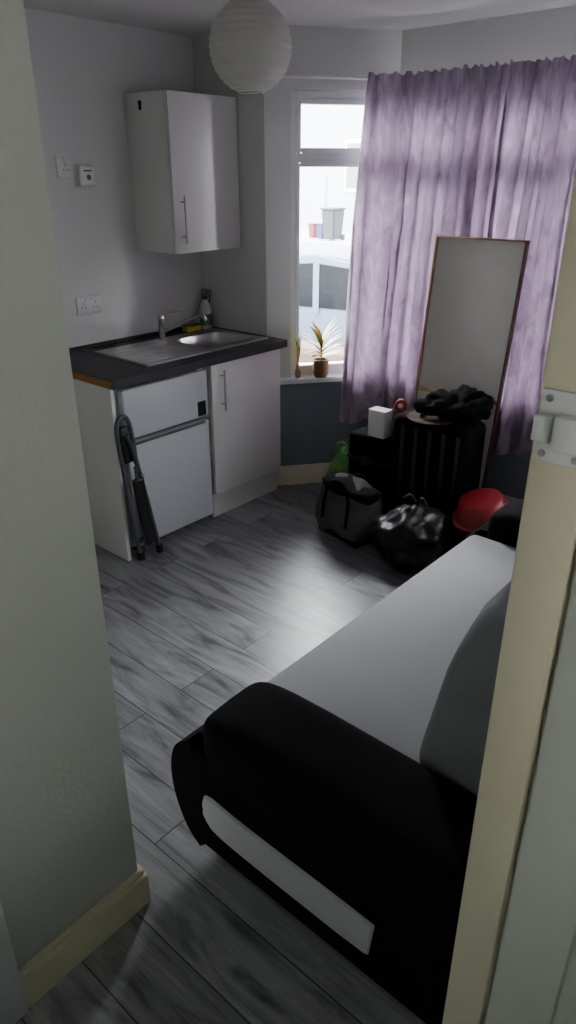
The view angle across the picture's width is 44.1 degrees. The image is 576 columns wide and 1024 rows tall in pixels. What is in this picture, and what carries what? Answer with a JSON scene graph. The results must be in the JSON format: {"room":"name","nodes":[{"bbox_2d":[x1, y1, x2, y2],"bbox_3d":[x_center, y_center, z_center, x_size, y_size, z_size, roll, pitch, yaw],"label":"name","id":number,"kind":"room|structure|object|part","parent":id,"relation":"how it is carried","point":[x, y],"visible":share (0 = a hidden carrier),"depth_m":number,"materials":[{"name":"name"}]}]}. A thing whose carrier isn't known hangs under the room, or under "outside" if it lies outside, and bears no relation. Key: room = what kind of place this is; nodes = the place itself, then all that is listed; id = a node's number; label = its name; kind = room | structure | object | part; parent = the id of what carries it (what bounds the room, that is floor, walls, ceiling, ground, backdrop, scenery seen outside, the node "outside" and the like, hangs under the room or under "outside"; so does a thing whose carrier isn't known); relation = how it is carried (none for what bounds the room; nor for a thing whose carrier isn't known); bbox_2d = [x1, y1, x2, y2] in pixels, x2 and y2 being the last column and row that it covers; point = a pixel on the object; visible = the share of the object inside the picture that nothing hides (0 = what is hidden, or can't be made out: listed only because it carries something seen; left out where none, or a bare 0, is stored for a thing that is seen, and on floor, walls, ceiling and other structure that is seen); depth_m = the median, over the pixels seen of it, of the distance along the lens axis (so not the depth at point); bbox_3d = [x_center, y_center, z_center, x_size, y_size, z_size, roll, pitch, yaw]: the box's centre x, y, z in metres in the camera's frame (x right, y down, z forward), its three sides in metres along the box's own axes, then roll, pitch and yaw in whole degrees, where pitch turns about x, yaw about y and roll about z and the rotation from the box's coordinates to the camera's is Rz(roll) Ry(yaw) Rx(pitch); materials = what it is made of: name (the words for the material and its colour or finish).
{"room":"studio apartment","nodes":[
{"label":"studio apartment","id":0,"kind":"room"},
{"bbox_2d":[0,297,101,968],"bbox_3d":[-1.213,0.326,0.574,0.112,2.360,2.180,20,32,36],"label":"wall","id":1,"kind":"structure","parent":0,"point":[49,881],"depth_m":1.44,"materials":[{"name":"paint"}]},
{"bbox_2d":[0,902,28,1023],"bbox_3d":[-0.677,0.238,1.109,0.037,2.060,0.230,20,32,36],"label":"door frame","id":2,"kind":"structure","parent":1,"relation":"attached to","point":[13,1004],"depth_m":1.54,"materials":[{"name":"white plastic"}]},
{"bbox_2d":[0,0,136,898],"bbox_3d":[-1.217,-0.325,1.947,2.112,2.360,0.110,20,32,36],"label":"wall","id":3,"kind":"structure","parent":0,"point":[30,286],"depth_m":1.27,"materials":[{"name":"paint"}]},
{"bbox_2d":[18,863,150,1007],"bbox_3d":[-1.288,0.734,2.326,2.110,0.122,0.408,20,32,36],"label":"baseboard","id":4,"kind":"structure","parent":3,"relation":"attached to","point":[43,971],"depth_m":1.70,"materials":[{"name":"beige wood"}]},
{"bbox_2d":[24,7,203,347],"bbox_3d":[-1.278,-1.024,3.420,0.120,2.360,2.490,20,32,36],"label":"wall","id":5,"kind":"structure","parent":0,"point":[83,69],"depth_m":3.49,"materials":[{"name":"paint"}]},
{"bbox_2d":[55,157,73,177],"bbox_3d":[-1.044,-1.610,3.327,0.015,0.086,0.086,20,32,36],"label":"socket","id":6,"kind":"object","parent":5,"relation":"attached to","point":[64,166],"visible":1,"depth_m":3.32,"materials":[{"name":"white plastic"}]},
{"bbox_2d":[74,164,95,187],"bbox_3d":[-0.968,-1.606,3.399,0.047,0.100,0.095,20,32,36],"label":"thermostat","id":7,"kind":"object","parent":5,"relation":"attached to","point":[84,174],"visible":1,"depth_m":3.38,"materials":[{"name":"white plastic"}]},
{"bbox_2d":[75,295,101,315],"bbox_3d":[-1.014,-1.056,3.628,0.015,0.086,0.147,20,32,36],"label":"double socket","id":8,"kind":"object","parent":5,"relation":"attached to","point":[89,304],"visible":1,"depth_m":3.62,"materials":[{"name":"white plastic"}]},
{"bbox_2d":[124,90,240,253],"bbox_3d":[-0.515,-1.730,3.656,0.350,0.715,0.461,20,32,36],"label":"upper cabinet","id":9,"kind":"object","parent":5,"relation":"attached to","point":[183,146],"visible":1,"depth_m":3.53,"materials":[{"name":"white laminate"}]},
{"bbox_3d":[-0.415,-1.693,3.578,0.019,0.711,0.456,20,32,36],"label":"cabinet door","id":10,"kind":"part","parent":9,"relation":"part of","materials":[{"name":"white laminate"}]},
{"bbox_2d":[15,482,425,1023],"bbox_3d":[-0.175,0.943,2.096,4.380,0.060,5.180,20,32,36],"label":"floor","id":11,"kind":"structure","parent":0,"point":[234,598],"depth_m":2.43,"materials":[{"name":"grey laminate"}]},
{"bbox_2d":[114,414,162,559],"bbox_3d":[-0.704,-0.108,3.374,0.055,0.757,0.198,20,32,36],"label":"folding chair","id":12,"kind":"object","parent":11,"relation":"on","point":[125,445],"visible":1,"depth_m":3.34,"materials":[{"name":"black plastic"}]},
{"bbox_3d":[-0.742,-0.306,3.248,0.024,0.182,0.068,20,32,36],"label":"backrest","id":13,"kind":"part","parent":12,"relation":"part of","materials":[{"name":"black plastic"}]},
{"bbox_3d":[-0.740,-0.102,3.348,0.022,0.746,0.112,20,32,36],"label":"frame","id":14,"kind":"part","parent":12,"relation":"part of","materials":[{"name":"grey metal"}]},
{"bbox_3d":[-0.703,-0.009,3.401,0.018,0.451,0.032,20,32,36],"label":"seat frame","id":15,"kind":"part","parent":12,"relation":"part of","materials":[{"name":"grey metal"}]},
{"bbox_3d":[-0.688,-0.079,3.395,0.022,0.643,0.152,20,32,36],"label":"leg frame","id":16,"kind":"part","parent":12,"relation":"part of","materials":[{"name":"grey metal"}]},
{"bbox_3d":[-0.692,-0.003,3.418,0.030,0.362,0.095,20,32,36],"label":"seat","id":17,"kind":"part","parent":12,"relation":"part of","materials":[{"name":"black plastic"}]},
{"bbox_2d":[113,368,212,548],"bbox_3d":[-0.778,-0.327,3.709,0.544,0.853,0.520,20,32,36],"label":"fridge","id":18,"kind":"object","parent":11,"relation":"on","point":[172,439],"visible":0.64,"depth_m":3.52,"materials":[{"name":"metal"}]},
{"bbox_2d":[117,369,207,437],"bbox_3d":[-0.593,-0.526,3.437,0.045,0.237,0.520,20,32,36],"label":"freezer","id":19,"kind":"object","parent":18,"relation":"in","point":[158,407],"depth_m":3.42,"materials":[{"name":"metal"}]},
{"bbox_3d":[-0.593,-0.157,3.612,0.045,0.540,0.520,20,32,36],"label":"door","id":20,"kind":"part","parent":18,"relation":"part of","materials":[{"name":"metal"}]},
{"bbox_2d":[69,326,286,560],"bbox_3d":[-0.629,-0.440,3.865,0.650,0.925,1.159,20,32,36],"label":"base cabinet","id":21,"kind":"object","parent":11,"relation":"on","point":[243,381],"visible":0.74,"depth_m":3.67,"materials":[{"name":"white laminate"}]},
{"bbox_3d":[-1.011,-0.238,3.505,0.615,0.868,0.018,20,32,36],"label":"panel","id":22,"kind":"part","parent":21,"relation":"part of","materials":[{"name":"white laminate"}]},
{"bbox_2d":[69,326,286,389],"bbox_3d":[-0.628,-0.826,3.684,0.650,0.038,1.155,20,32,36],"label":"countertop","id":23,"kind":"structure","parent":21,"relation":"on","point":[122,374],"depth_m":3.43,"materials":[{"name":"laminate"}]},
{"bbox_2d":[92,308,268,366],"bbox_3d":[-0.547,-0.887,3.742,0.440,0.314,0.840,20,32,36],"label":"sink","id":24,"kind":"object","parent":23,"relation":"in","point":[164,349],"depth_m":3.75,"materials":[{"name":"silver metal"}]},
{"bbox_2d":[182,322,200,331],"bbox_3d":[-0.554,-1.063,4.091,0.055,0.039,0.100,20,32,36],"label":"sponge","id":25,"kind":"object","parent":21,"relation":"on","point":[194,326],"visible":0.91,"depth_m":4.07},
{"bbox_2d":[199,289,211,328],"bbox_3d":[-0.476,-1.178,4.122,0.088,0.222,0.075,20,32,36],"label":"spray bottle","id":26,"kind":"object","parent":21,"relation":"on","point":[205,308],"visible":0.95,"depth_m":4.10,"materials":[{"name":"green plastic"}]},
{"bbox_3d":[-0.221,-0.500,3.884,0.020,0.707,0.520,20,32,36],"label":"cabinet door","id":27,"kind":"part","parent":21,"relation":"part of","materials":[{"name":"white laminate"}]},
{"bbox_2d":[325,438,349,474],"bbox_3d":[0.322,-0.218,4.020,0.197,0.402,0.172,20,32,36],"label":"bag","id":28,"kind":"object","parent":11,"relation":"on","point":[340,463],"visible":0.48,"depth_m":3.95,"materials":[{"name":"green plastic"}]},
{"bbox_3d":[0.297,-0.350,3.932,0.102,0.087,0.012,20,32,36],"label":"handle","id":29,"kind":"part","parent":28,"relation":"part of","materials":[{"name":"green plastic"}]},
{"bbox_2d":[171,499,523,1023],"bbox_3d":[0.661,0.384,2.128,1.074,0.924,1.787,20,32,36],"label":"sofa","id":30,"kind":"object","parent":11,"relation":"on","point":[343,784],"visible":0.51,"depth_m":1.63,"materials":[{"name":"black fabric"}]},
{"bbox_3d":[0.153,0.839,1.698,1.071,0.410,0.205,20,32,36],"label":"arm","id":31,"kind":"part","parent":30,"relation":"part of","materials":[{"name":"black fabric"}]},
{"bbox_3d":[0.583,0.479,2.217,0.760,0.175,1.360,20,32,36],"label":"seat mattress","id":32,"kind":"part","parent":30,"relation":"part of","materials":[{"name":"grey fabric"}]},
{"bbox_2d":[419,581,510,795],"bbox_3d":[0.562,0.366,1.696,0.270,0.521,0.596,20,32,36],"label":"cushion","id":33,"kind":"object","parent":30,"relation":"on","point":[453,744],"depth_m":1.48,"materials":[{"name":"grey fabric"}]},
{"bbox_3d":[1.162,0.342,2.747,1.071,0.410,0.210,20,32,36],"label":"arm","id":34,"kind":"part","parent":30,"relation":"part of","materials":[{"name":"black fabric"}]},
{"bbox_2d":[315,472,382,547],"bbox_3d":[0.313,-0.022,3.691,0.237,0.349,0.406,-15,29,-28],"label":"bag","id":35,"kind":"object","parent":11,"relation":"on","point":[346,506],"visible":0.98,"depth_m":3.60,"materials":[{"name":"grey fabric"}]},
{"bbox_3d":[0.319,0.104,3.753,0.170,0.032,0.300,-18,31,-33],"label":"panel","id":36,"kind":"part","parent":35,"relation":"part of","materials":[{"name":"black fabric"}]},
{"bbox_2d":[347,425,392,513],"bbox_3d":[0.478,-0.193,3.840,0.266,0.500,0.217,20,32,36],"label":"equipment case","id":37,"kind":"object","parent":11,"relation":"on","point":[369,456],"visible":0.52,"depth_m":3.71,"materials":[{"name":"black plastic"}]},
{"bbox_2d":[368,406,392,438],"bbox_3d":[0.472,-0.459,3.647,0.100,0.141,0.070,20,32,36],"label":"box","id":38,"kind":"object","parent":37,"relation":"on","point":[379,418],"visible":1,"depth_m":3.62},
{"bbox_2d":[371,494,456,574],"bbox_3d":[0.591,0.100,3.382,0.421,0.401,0.337,19,31,34],"label":"bag","id":39,"kind":"object","parent":11,"relation":"on","point":[410,538],"visible":0.93,"depth_m":3.28,"materials":[{"name":"black plastic"}]},
{"bbox_2d":[452,488,507,532],"bbox_3d":[0.907,-0.018,3.285,0.288,0.155,0.283,20,32,36],"label":"basin","id":40,"kind":"object","parent":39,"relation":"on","point":[475,507],"visible":0.78,"depth_m":3.23,"materials":[{"name":"plastic"}]},
{"bbox_2d":[387,407,485,545],"bbox_3d":[0.729,-0.160,3.583,0.428,0.660,0.214,20,32,36],"label":"suitcase","id":41,"kind":"object","parent":11,"relation":"on","point":[439,464],"visible":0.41,"depth_m":3.43,"materials":[{"name":"black plastic"}]},
{"bbox_2d":[394,399,406,412],"bbox_3d":[0.552,-0.519,3.476,0.070,0.066,0.036,20,32,36],"label":"reel","id":42,"kind":"object","parent":41,"relation":"on","point":[398,404],"visible":1,"depth_m":3.47,"materials":[{"name":"plastic"}]},
{"bbox_2d":[407,410,457,424],"bbox_3d":[0.692,-0.455,3.415,0.240,0.012,0.240,20,32,36],"label":"felt hat","id":43,"kind":"object","parent":41,"relation":"on","point":[420,418],"visible":0.61,"depth_m":3.37,"materials":[{"name":"beige fabric"}]},
{"bbox_2d":[413,384,493,422],"bbox_3d":[0.801,-0.515,3.385,0.356,0.146,0.269,20,32,36],"label":"jacket","id":44,"kind":"object","parent":41,"relation":"on","point":[463,402],"visible":1,"depth_m":3.32,"materials":[{"name":"black fabric"}]},
{"bbox_2d":[412,235,529,487],"bbox_3d":[0.858,-0.613,3.611,0.470,1.454,0.197,20,32,36],"label":"mirror","id":45,"kind":"object","parent":11,"relation":"on","point":[475,286],"visible":0.69,"depth_m":3.48,"materials":[{"name":"silver"}]},
{"bbox_2d":[192,34,266,335],"bbox_3d":[-0.267,-1.320,4.045,0.500,2.360,0.120,20,32,36],"label":"wall","id":46,"kind":"structure","parent":0,"point":[236,277],"depth_m":3.81,"materials":[{"name":"paint"}]},
{"bbox_2d":[264,89,290,377],"bbox_3d":[-0.063,-1.430,3.841,0.177,1.465,0.180,20,32,36],"label":"pier","id":47,"kind":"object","parent":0,"point":[277,102],"depth_m":3.72,"materials":[{"name":"white paint"}]},
{"bbox_2d":[23,0,575,36],"bbox_3d":[-0.175,-1.253,1.056,4.380,0.080,5.180,20,32,36],"label":"ceiling","id":48,"kind":"structure","parent":0,"point":[191,18],"depth_m":3.06,"materials":[{"name":"paint"}]},
{"bbox_2d":[209,0,291,94],"bbox_3d":[-0.125,-1.601,2.338,0.276,0.390,0.276,15,29,28],"label":"shade","id":49,"kind":"object","parent":48,"relation":"hanging from","point":[250,46],"visible":1,"depth_m":2.27,"materials":[{"name":"white paper"}]},
{"bbox_2d":[280,381,529,498],"bbox_3d":[0.940,-0.247,3.796,2.411,0.635,0.670,20,32,36],"label":"wall","id":50,"kind":"structure","parent":0,"point":[311,428],"depth_m":4.21,"materials":[{"name":"paint"}]},
{"bbox_2d":[280,373,342,384],"bbox_3d":[0.952,-0.553,3.665,2.443,0.030,0.715,20,32,36],"label":"window sill","id":51,"kind":"structure","parent":50,"relation":"on","point":[334,377],"depth_m":4.10,"materials":[{"name":"white plastic"}]},
{"bbox_2d":[293,335,301,377],"bbox_3d":[0.057,-0.883,4.045,0.047,0.240,0.047,-3,26,-6],"label":"vase","id":52,"kind":"object","parent":51,"relation":"on","point":[297,371],"visible":1,"depth_m":4.05,"materials":[{"name":"brown wood"}]},
{"bbox_2d":[295,367,342,374],"bbox_3d":[0.259,-0.845,4.200,0.457,0.040,0.065,-5,26,-10],"label":"frame","id":53,"kind":"object","parent":51,"relation":"on","point":[306,371],"visible":0.23,"depth_m":4.16,"materials":[{"name":"white plastic"}]},
{"bbox_2d":[301,318,340,377],"bbox_3d":[0.194,-0.929,4.025,0.249,0.344,0.152,-5,26,-10],"label":"plant","id":54,"kind":"object","parent":51,"relation":"on","point":[320,366],"visible":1,"depth_m":4.04,"materials":[{"name":"green plant"}]},
{"bbox_3d":[0.189,-0.832,4.101,0.098,0.100,0.098,20,32,36],"label":"pot","id":55,"kind":"part","parent":54,"relation":"part of","materials":[{"name":"brown ceramic"}]},
{"bbox_2d":[277,462,516,501],"bbox_3d":[0.897,0.006,3.861,2.218,0.122,0.560,20,32,36],"label":"baseboard","id":56,"kind":"structure","parent":50,"relation":"attached to","point":[304,473],"depth_m":4.36,"materials":[{"name":"beige wood"}]},
{"bbox_2d":[272,6,575,91],"bbox_3d":[0.940,-1.975,2.976,2.411,0.260,0.670,20,32,36],"label":"wall","id":57,"kind":"structure","parent":0,"point":[550,33],"depth_m":3.41,"materials":[{"name":"white paint"}]},
{"bbox_2d":[291,90,295,375],"bbox_3d":[0.018,-1.454,3.856,0.035,1.435,0.065,-5,26,-10],"label":"frame","id":58,"kind":"object","parent":57,"relation":"attached to","point":[293,92],"visible":0.69,"depth_m":3.78,"materials":[{"name":"white plastic"}]},
{"bbox_2d":[296,153,358,162],"bbox_3d":[0.259,-1.853,3.723,0.457,0.044,0.065,-5,26,-10],"label":"transom","id":59,"kind":"object","parent":58,"relation":"attached to","point":[300,157],"visible":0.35,"depth_m":3.68,"materials":[{"name":"white plastic"}]},
{"bbox_2d":[283,74,367,79],"bbox_3d":[0.896,-1.882,2.964,2.110,0.020,0.565,20,32,36],"label":"rail","id":60,"kind":"object","parent":57,"relation":"attached to","point":[308,76],"visible":0.38,"depth_m":3.44,"materials":[{"name":"white plastic"}]},
{"bbox_2d":[339,59,512,423],"bbox_3d":[0.673,-1.278,3.700,0.779,1.775,0.183,13,28,25],"label":"curtain","id":61,"kind":"object","parent":60,"relation":"hanging from","point":[429,142],"visible":0.75,"depth_m":3.60,"materials":[{"name":"fabric"}]},
{"bbox_2d":[487,55,575,457],"bbox_3d":[1.303,-1.029,3.186,0.259,1.787,1.060,-16,30,-30],"label":"curtain","id":62,"kind":"object","parent":60,"relation":"hanging from","point":[538,161],"visible":0.5,"depth_m":3.25,"materials":[{"name":"fabric"}]},
{"bbox_2d":[295,163,357,368],"bbox_3d":[0.252,-1.343,3.950,0.437,1.073,0.057,-5,26,-10],"label":"window","id":63,"kind":"structure","parent":57,"relation":"attached to","point":[297,164],"depth_m":3.83,"materials":[{"name":"white plastic"}]},
{"bbox_3d":[0.262,-0.868,4.177,0.417,0.020,0.057,-5,26,-10],"label":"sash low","id":64,"kind":"part","parent":63,"relation":"part of","materials":[{"name":"white plastic"}]},
{"bbox_3d":[0.262,-1.819,3.726,0.417,0.020,0.057,-5,26,-10],"label":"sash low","id":65,"kind":"part","parent":63,"relation":"part of","materials":[{"name":"white plastic"}]},
{"bbox_2d":[296,90,365,152],"bbox_3d":[0.260,-1.997,3.650,0.457,0.278,0.072,-5,26,-10],"label":"window","id":66,"kind":"structure","parent":57,"relation":"attached to","point":[300,94],"depth_m":3.58,"materials":[{"name":"white plastic"}]},
{"bbox_3d":[0.049,-1.959,3.612,0.024,0.243,0.057,-5,26,-10],"label":"sash top","id":67,"kind":"part","parent":66,"relation":"part of","materials":[{"name":"white plastic"}]},
{"bbox_3d":[0.262,-1.879,3.698,0.409,0.024,0.057,-5,26,-10],"label":"sash top","id":68,"kind":"part","parent":66,"relation":"part of","materials":[{"name":"white plastic"}]},
{"bbox_3d":[0.262,-2.077,3.604,0.409,0.024,0.057,-5,26,-10],"label":"sash top","id":69,"kind":"part","parent":66,"relation":"part of","materials":[{"name":"white plastic"}]},
{"bbox_2d":[484,560,575,1023],"bbox_3d":[0.775,0.369,0.481,1.193,2.360,0.105,20,32,36],"label":"wall","id":70,"kind":"structure","parent":0,"point":[565,1013],"depth_m":0.91,"materials":[{"name":"paint"}]},
{"bbox_2d":[442,169,575,1023],"bbox_3d":[0.297,0.333,0.909,0.056,2.060,0.125,20,32,36],"label":"lining","id":71,"kind":"object","parent":70,"relation":"attached to","point":[545,555],"visible":0.67,"depth_m":0.79,"materials":[{"name":"beige wood"}]},
{"bbox_2d":[532,387,575,468],"bbox_3d":[0.256,-0.077,0.660,0.050,0.070,0.004,20,32,36],"label":"keep plate","id":72,"kind":"object","parent":71,"relation":"attached to","point":[564,402],"visible":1,"depth_m":0.66,"materials":[{"name":"silver metal"}]},
{"bbox_2d":[537,449,544,456],"bbox_3d":[0.242,-0.057,0.680,0.007,0.007,0.002,20,32,36],"label":"screw","id":73,"kind":"object","parent":72,"relation":"attached to","point":[540,452],"visible":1,"depth_m":0.68,"materials":[{"name":"silver metal"}]},
{"bbox_2d":[530,413,554,442],"bbox_3d":[0.239,-0.079,0.669,0.018,0.026,0.009,20,32,36],"label":"keep lip","id":74,"kind":"object","parent":72,"relation":"attached to","point":[542,427],"depth_m":0.66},
{"bbox_2d":[546,394,553,401],"bbox_3d":[0.242,-0.105,0.657,0.007,0.007,0.002,20,32,36],"label":"screw","id":75,"kind":"object","parent":72,"relation":"attached to","point":[550,397],"visible":1,"depth_m":0.66,"materials":[{"name":"silver metal"}]},
{"bbox_2d":[550,414,575,454],"bbox_3d":[0.256,-0.071,0.652,0.026,0.034,0.015,20,32,36],"label":"box","id":76,"kind":"object","parent":72,"relation":"attached to","point":[563,438],"depth_m":0.65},
{"bbox_2d":[570,457,575,464],"bbox_3d":[0.266,-0.048,0.661,0.007,0.007,0.002,20,32,36],"label":"screw","id":77,"kind":"object","parent":72,"relation":"attached to","point":[573,460],"visible":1,"depth_m":0.66,"materials":[{"name":"silver metal"}]},
{"bbox_2d":[485,572,575,1023],"bbox_3d":[0.321,0.352,0.821,0.082,2.100,0.017,20,32,36],"label":"trim","id":78,"kind":"structure","parent":70,"relation":"attached to","point":[539,934],"depth_m":0.86,"materials":[{"name":"paint"}]},
{"label":"outside","id":79,"kind":"structure","parent":0,"visible":0},
{"bbox_3d":[10.331,-7.981,22.020,65.000,0.100,41.250,20,32,36],"label":"ground","id":80,"kind":"structure","parent":79,"visible":0},
{"bbox_2d":[299,354,333,362],"bbox_3d":[1.988,-0.355,4.892,15.000,0.790,0.210,20,32,36],"label":"brickwork","id":81,"kind":"object","parent":80,"relation":"on","point":[303,358],"visible":0.02,"depth_m":6.05,"materials":[{"name":"brown brick"}]},
{"bbox_2d":[300,339,343,360],"bbox_3d":[1.988,-0.739,4.710,15.000,0.060,0.270,20,32,36],"label":"coping","id":82,"kind":"object","parent":81,"relation":"on","point":[304,348],"visible":0.02,"depth_m":5.97,"materials":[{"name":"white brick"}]},
{"bbox_2d":[299,248,350,346],"bbox_3d":[0.725,-2.046,7.644,4.220,1.490,1.760,20,32,36],"label":"parked car","id":83,"kind":"object","parent":80,"relation":"on","point":[323,275],"visible":0.09,"depth_m":6.77,"materials":[{"name":"silver paint"}]},
{"bbox_3d":[0.845,-2.408,7.357,2.400,0.450,1.724,20,32,36],"label":"glass","id":84,"kind":"part","parent":83,"relation":"part of","materials":[{"name":"grey glass"}]},
{"bbox_2d":[300,105,363,227],"bbox_3d":[5.508,-13.033,24.449,36.000,6.950,5.000,20,32,36],"label":"facade","id":85,"kind":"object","parent":80,"relation":"on","point":[322,126],"visible":0.02,"depth_m":24.98,"materials":[{"name":"white paint"}]},
{"bbox_2d":[310,176,326,222],"bbox_3d":[1.090,-11.070,25.912,0.700,2.150,0.070,20,32,36],"label":"door","id":86,"kind":"structure","parent":85,"relation":"attached to","point":[318,184],"depth_m":25.72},
{"bbox_2d":[344,139,360,191],"bbox_3d":[2.534,-11.784,24.207,1.460,1.600,0.060,20,32,36],"label":"window frame","id":87,"kind":"structure","parent":85,"relation":"attached to","point":[359,140],"depth_m":24.66,"materials":[{"name":"white plastic"}]},
{"bbox_2d":[346,143,359,187],"bbox_3d":[2.524,-11.779,24.197,1.300,1.400,0.070,20,32,36],"label":"house window","id":88,"kind":"structure","parent":87,"relation":"in","point":[351,172],"depth_m":24.52,"materials":[{"name":"white plastic"}]},
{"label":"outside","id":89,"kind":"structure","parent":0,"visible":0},
{"bbox_2d":[299,225,351,253],"bbox_3d":[2.818,-8.127,21.664,34.000,0.470,5.500,20,32,36],"label":"ground","id":90,"kind":"structure","parent":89,"point":[308,244],"depth_m":20.13,"materials":[{"name":"grey concrete"}]},
{"bbox_2d":[308,223,316,237],"bbox_3d":[0.754,-8.355,21.121,0.240,0.408,0.272,20,32,36],"label":"wheelie bin","id":91,"kind":"object","parent":90,"relation":"on","point":[312,226],"visible":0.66,"depth_m":21.03,"materials":[{"name":"plastic"}]},
{"bbox_2d":[316,223,322,238],"bbox_3d":[0.991,-8.220,20.811,0.252,0.428,0.286,20,32,36],"label":"wheelie bin","id":92,"kind":"object","parent":90,"relation":"on","point":[319,225],"visible":0.52,"depth_m":20.71,"materials":[{"name":"plastic"}]},
{"bbox_2d":[320,207,345,239],"bbox_3d":[1.274,-8.199,20.255,0.510,0.867,0.578,20,32,36],"label":"wheelie bin","id":93,"kind":"object","parent":90,"relation":"on","point":[332,217],"visible":1,"depth_m":20.09,"materials":[{"name":"grey plastic"}]},
{"bbox_3d":[1.269,-8.561,20.076,0.510,0.060,0.561,20,32,36],"label":"lid","id":94,"kind":"part","parent":93,"relation":"part of","materials":[{"name":"grey plastic"}]}
]}

